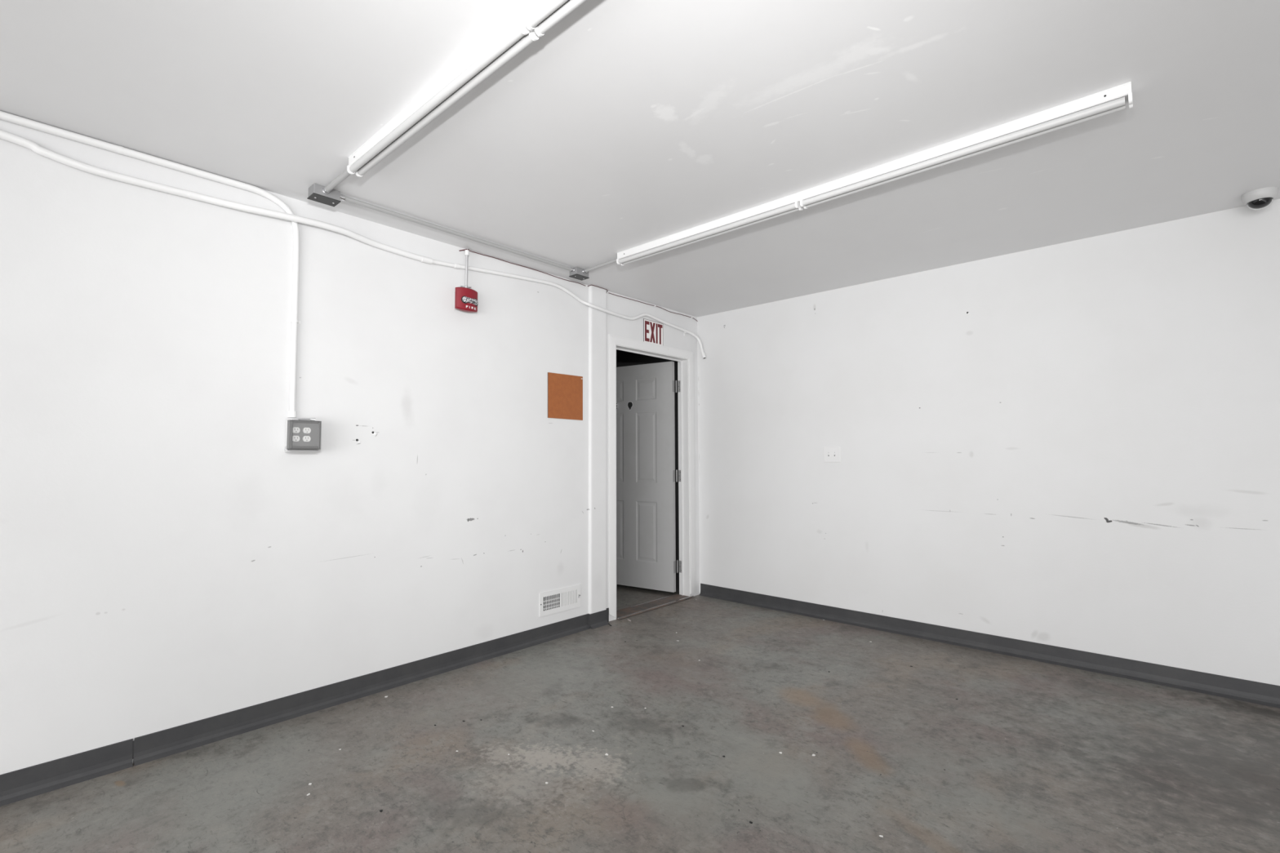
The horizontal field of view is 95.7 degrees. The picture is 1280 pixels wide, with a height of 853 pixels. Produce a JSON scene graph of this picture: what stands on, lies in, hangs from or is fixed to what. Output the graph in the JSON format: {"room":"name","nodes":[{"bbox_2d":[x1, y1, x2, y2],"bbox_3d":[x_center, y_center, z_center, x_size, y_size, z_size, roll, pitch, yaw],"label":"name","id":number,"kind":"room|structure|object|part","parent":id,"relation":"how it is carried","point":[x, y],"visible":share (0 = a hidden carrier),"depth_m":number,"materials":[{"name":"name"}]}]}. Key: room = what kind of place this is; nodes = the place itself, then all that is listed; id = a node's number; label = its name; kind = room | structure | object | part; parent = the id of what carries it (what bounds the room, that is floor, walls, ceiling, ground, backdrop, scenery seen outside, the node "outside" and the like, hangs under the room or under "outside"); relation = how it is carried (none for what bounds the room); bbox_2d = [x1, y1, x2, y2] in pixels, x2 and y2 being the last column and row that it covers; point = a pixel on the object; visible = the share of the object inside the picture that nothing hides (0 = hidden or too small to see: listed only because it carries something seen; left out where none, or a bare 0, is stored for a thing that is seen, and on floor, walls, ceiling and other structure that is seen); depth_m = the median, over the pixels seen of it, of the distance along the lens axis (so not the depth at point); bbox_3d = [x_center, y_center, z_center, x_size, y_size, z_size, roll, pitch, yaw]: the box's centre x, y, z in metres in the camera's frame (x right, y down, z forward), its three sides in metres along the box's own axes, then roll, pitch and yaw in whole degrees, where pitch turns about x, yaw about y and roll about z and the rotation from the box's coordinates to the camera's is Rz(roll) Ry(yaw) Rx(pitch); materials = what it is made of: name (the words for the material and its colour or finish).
{"room":"empty commercial room","nodes":[
{"label":"empty commercial room","id":0,"kind":"room"},
{"bbox_2d":[0,119,699,774],"bbox_3d":[-2.327,0.097,2.154,0.130,2.500,8.400,-3,-4,42],"label":"wall","id":1,"kind":"structure","parent":0,"point":[166,562],"depth_m":2.66,"materials":[{"name":"paint"}]},
{"bbox_2d":[0,111,301,417],"bbox_3d":[-2.575,-0.630,1.831,0.037,1.076,2.735,-3,-4,42],"label":"conduit","id":2,"kind":"object","parent":1,"relation":"attached to","point":[4,116],"visible":0.92,"depth_m":2.60,"materials":[{"name":"white metal"}]},
{"bbox_2d":[284,417,321,452],"bbox_3d":[-1.628,0.041,2.779,0.112,0.166,0.148,-3,-4,42],"label":"outlet box","id":3,"kind":"object","parent":1,"relation":"attached to","point":[301,434],"visible":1,"depth_m":2.76,"materials":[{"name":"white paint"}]},
{"bbox_2d":[292,435,299,441],"bbox_3d":[-1.625,0.057,2.736,0.006,0.028,0.035,-3,-4,42],"label":"socket","id":4,"kind":"object","parent":3,"relation":"attached to","point":[295,438],"depth_m":2.73,"materials":[{"name":"white plastic"}]},
{"bbox_2d":[293,426,300,433],"bbox_3d":[-1.625,0.017,2.739,0.006,0.028,0.035,-3,-4,42],"label":"socket","id":5,"kind":"object","parent":3,"relation":"attached to","point":[295,429],"depth_m":2.74,"materials":[{"name":"white plastic"}]},
{"bbox_3d":[-1.603,0.040,2.768,0.004,0.130,0.124,-3,-4,42],"label":"plate","id":6,"kind":"part","parent":3,"relation":"part of","materials":[{"name":"grey"}]},
{"bbox_2d":[302,435,311,441],"bbox_3d":[-1.593,0.059,2.771,0.006,0.028,0.035,-3,-4,42],"label":"socket","id":7,"kind":"object","parent":3,"relation":"attached to","point":[305,438],"depth_m":2.77,"materials":[{"name":"white plastic"}]},
{"bbox_2d":[302,427,311,433],"bbox_3d":[-1.593,0.019,2.773,0.006,0.028,0.035,-3,-4,42],"label":"socket","id":8,"kind":"object","parent":3,"relation":"attached to","point":[305,430],"depth_m":2.77,"materials":[{"name":"white plastic"}]},
{"bbox_2d":[0,608,608,806],"bbox_3d":[-2.654,1.271,1.622,0.050,0.102,7.258,-3,-4,42],"label":"baseboard","id":9,"kind":"structure","parent":1,"relation":"attached to","point":[26,783],"depth_m":2.63,"materials":[{"name":"grey plastic"}]},
{"bbox_2d":[0,129,706,359],"bbox_3d":[-1.484,-0.901,3.047,0.117,0.378,5.980,-3,-4,43],"label":"cable","id":10,"kind":"object","parent":1,"relation":"attached to","point":[6,135],"visible":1,"depth_m":2.68,"materials":[{"name":"white plastic"}]},
{"bbox_2d":[457,248,471,288],"bbox_3d":[-1.054,-0.949,3.508,0.064,0.271,0.067,-3,-4,42],"label":"conduit","id":11,"kind":"object","parent":1,"relation":"attached to","point":[467,251],"visible":0.8,"depth_m":3.49,"materials":[{"name":"silver metal"}]},
{"bbox_2d":[454,287,477,312],"bbox_3d":[-1.043,-0.757,3.479,0.100,0.136,0.141,-3,-4,42],"label":"fire alarm","id":12,"kind":"object","parent":1,"relation":"attached to","point":[465,299],"visible":1,"depth_m":3.44,"materials":[{"name":"red plastic"}]},
{"bbox_2d":[539,584,580,617],"bbox_3d":[-0.543,1.195,3.986,0.014,0.156,0.362,-3,-4,42],"label":"air vent","id":13,"kind":"object","parent":1,"relation":"in","point":[559,600],"visible":1,"depth_m":3.98,"materials":[{"name":"white metal"}]},
{"bbox_2d":[547,372,582,420],"bbox_3d":[-0.524,-0.210,4.091,0.007,0.318,0.320,-3,-4,42],"label":"board","id":14,"kind":"object","parent":1,"relation":"attached to","point":[565,392],"visible":1,"depth_m":4.08,"materials":[{"name":"brown"}]},
{"bbox_2d":[469,250,697,321],"bbox_3d":[-0.255,-1.020,4.408,0.042,0.042,2.341,-3,-4,42],"label":"cable","id":15,"kind":"object","parent":1,"relation":"attached to","point":[607,292],"visible":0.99,"depth_m":4.27,"materials":[{"name":"white plastic"}]},
{"bbox_2d":[608,333,695,617],"bbox_3d":[0.126,0.387,4.772,0.014,2.154,1.070,-3,-4,42],"label":"trim","id":16,"kind":"structure","parent":1,"relation":"attached to","point":[613,340],"depth_m":4.45,"materials":[{"name":"white wood"}]},
{"bbox_2d":[613,344,690,619],"bbox_3d":[-0.256,0.442,5.116,1.027,2.109,0.948,-3,-4,42],"label":"door","id":17,"kind":"structure","parent":1,"relation":"in","point":[646,536],"depth_m":5.27,"materials":[{"name":"white paint"}]},
{"bbox_2d":[643,318,662,345],"bbox_3d":[0.113,-0.781,4.828,0.005,0.198,0.248,-3,-4,42],"label":"exit sign","id":18,"kind":"object","parent":1,"relation":"attached to","point":[652,331],"visible":1,"depth_m":4.82,"materials":[{"name":"white plastic"}]},
{"bbox_2d":[0,0,1279,317],"bbox_3d":[-1.284,-1.259,1.377,8.600,0.120,8.550,-3,-4,42],"label":"ceiling","id":19,"kind":"structure","parent":0,"point":[626,124],"depth_m":2.13,"materials":[{"name":"paint"}]},
{"bbox_2d":[306,182,345,206],"bbox_3d":[-1.483,-1.099,2.754,0.106,0.054,0.144,-3,-4,42],"label":"junction box","id":20,"kind":"object","parent":19,"relation":"attached to","point":[317,193],"visible":0.89,"depth_m":2.73,"materials":[{"name":"grey metal"}]},
{"bbox_2d":[324,168,351,191],"bbox_3d":[-1.339,-1.112,2.596,0.326,0.025,0.024,-3,-4,42],"label":"conduit","id":21,"kind":"object","parent":19,"relation":"attached to","point":[345,174],"visible":0.6,"depth_m":2.61,"materials":[{"name":"grey metal"}]},
{"bbox_2d":[344,195,571,271],"bbox_3d":[-0.948,-1.079,3.341,0.020,0.021,1.449,-3,-4,42],"label":"conduit","id":22,"kind":"object","parent":19,"relation":"attached to","point":[347,198],"visible":1,"depth_m":3.21,"materials":[{"name":"grey metal"}]},
{"bbox_2d":[346,0,586,177],"bbox_3d":[-0.304,-1.153,1.658,2.457,0.070,0.076,-3,-4,42],"label":"strip light","id":23,"kind":"object","parent":19,"relation":"attached to","point":[534,19],"visible":1,"depth_m":1.86,"materials":[{"name":"white metal"}]},
{"bbox_2d":[568,266,589,280],"bbox_3d":[-0.413,-1.040,3.925,0.102,0.056,0.140,-3,-4,42],"label":"junction box","id":24,"kind":"object","parent":19,"relation":"attached to","point":[576,273],"visible":0.97,"depth_m":3.91,"materials":[{"name":"grey metal"}]},
{"bbox_2d":[585,257,617,271],"bbox_3d":[-0.236,-1.058,3.784,0.354,0.020,0.020,-3,-4,45],"label":"conduit","id":25,"kind":"object","parent":19,"relation":"attached to","point":[614,260],"visible":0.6,"depth_m":3.79,"materials":[{"name":"grey metal"}]},
{"bbox_2d":[616,81,1133,266],"bbox_3d":[0.789,-1.095,2.824,2.457,0.070,0.076,-3,-4,42],"label":"strip light","id":26,"kind":"object","parent":19,"relation":"attached to","point":[1113,100],"visible":1,"depth_m":2.45,"materials":[{"name":"white metal"}]},
{"bbox_2d":[1240,186,1278,210],"bbox_3d":[3.012,-1.097,2.817,0.126,0.082,0.126,-3,-4,42],"label":"dome camera","id":27,"kind":"object","parent":19,"relation":"attached to","point":[1261,198],"visible":1,"depth_m":2.79,"materials":[{"name":"grey plastic"}]},
{"bbox_2d":[0,584,1279,852],"bbox_3d":[-1.275,1.357,1.239,8.600,0.120,8.550,-3,-4,42],"label":"floor","id":28,"kind":"structure","parent":0,"point":[1029,756],"depth_m":2.32,"materials":[{"name":"concrete"}]},
{"bbox_2d":[616,349,679,592],"bbox_3d":[-1.701,0.254,5.179,3.010,2.500,3.330,-3,-4,42],"label":"wall","id":29,"kind":"structure","parent":0,"point":[624,358],"depth_m":5.35,"materials":[{"name":"grey paint"}]},
{"bbox_2d":[616,594,691,619],"bbox_3d":[0.080,1.473,4.760,0.178,0.010,0.910,-3,-4,42],"label":"threshold","id":30,"kind":"object","parent":29,"relation":"attached to","point":[625,611],"depth_m":4.73,"materials":[{"name":"grey concrete"}]},
{"bbox_2d":[617,593,695,620],"bbox_3d":[0.095,1.467,4.769,0.159,0.006,0.938,-3,-4,42],"label":"trim","id":31,"kind":"structure","parent":29,"relation":"attached to","point":[677,593],"depth_m":4.77,"materials":[{"name":"silver metal"}]},
{"bbox_2d":[697,198,1279,685],"bbox_3d":[1.534,0.203,4.409,8.600,2.500,0.130,-3,-4,42],"label":"wall","id":32,"kind":"structure","parent":0,"point":[1086,457],"depth_m":3.54,"materials":[{"name":"paint"}]},
{"bbox_2d":[823,446,840,462],"bbox_3d":[1.452,0.212,4.386,0.129,0.118,0.014,-3,-4,42],"label":"light switch","id":33,"kind":"object","parent":32,"relation":"attached to","point":[831,454],"visible":1,"depth_m":4.39,"materials":[{"name":"white plastic"}]},
{"bbox_2d":[699,583,1279,708],"bbox_3d":[2.601,1.341,3.276,5.586,0.100,0.030,-3,-4,42],"label":"baseboard","id":34,"kind":"structure","parent":32,"relation":"attached to","point":[1242,690],"depth_m":3.50,"materials":[{"name":"grey plastic"}]}
]}

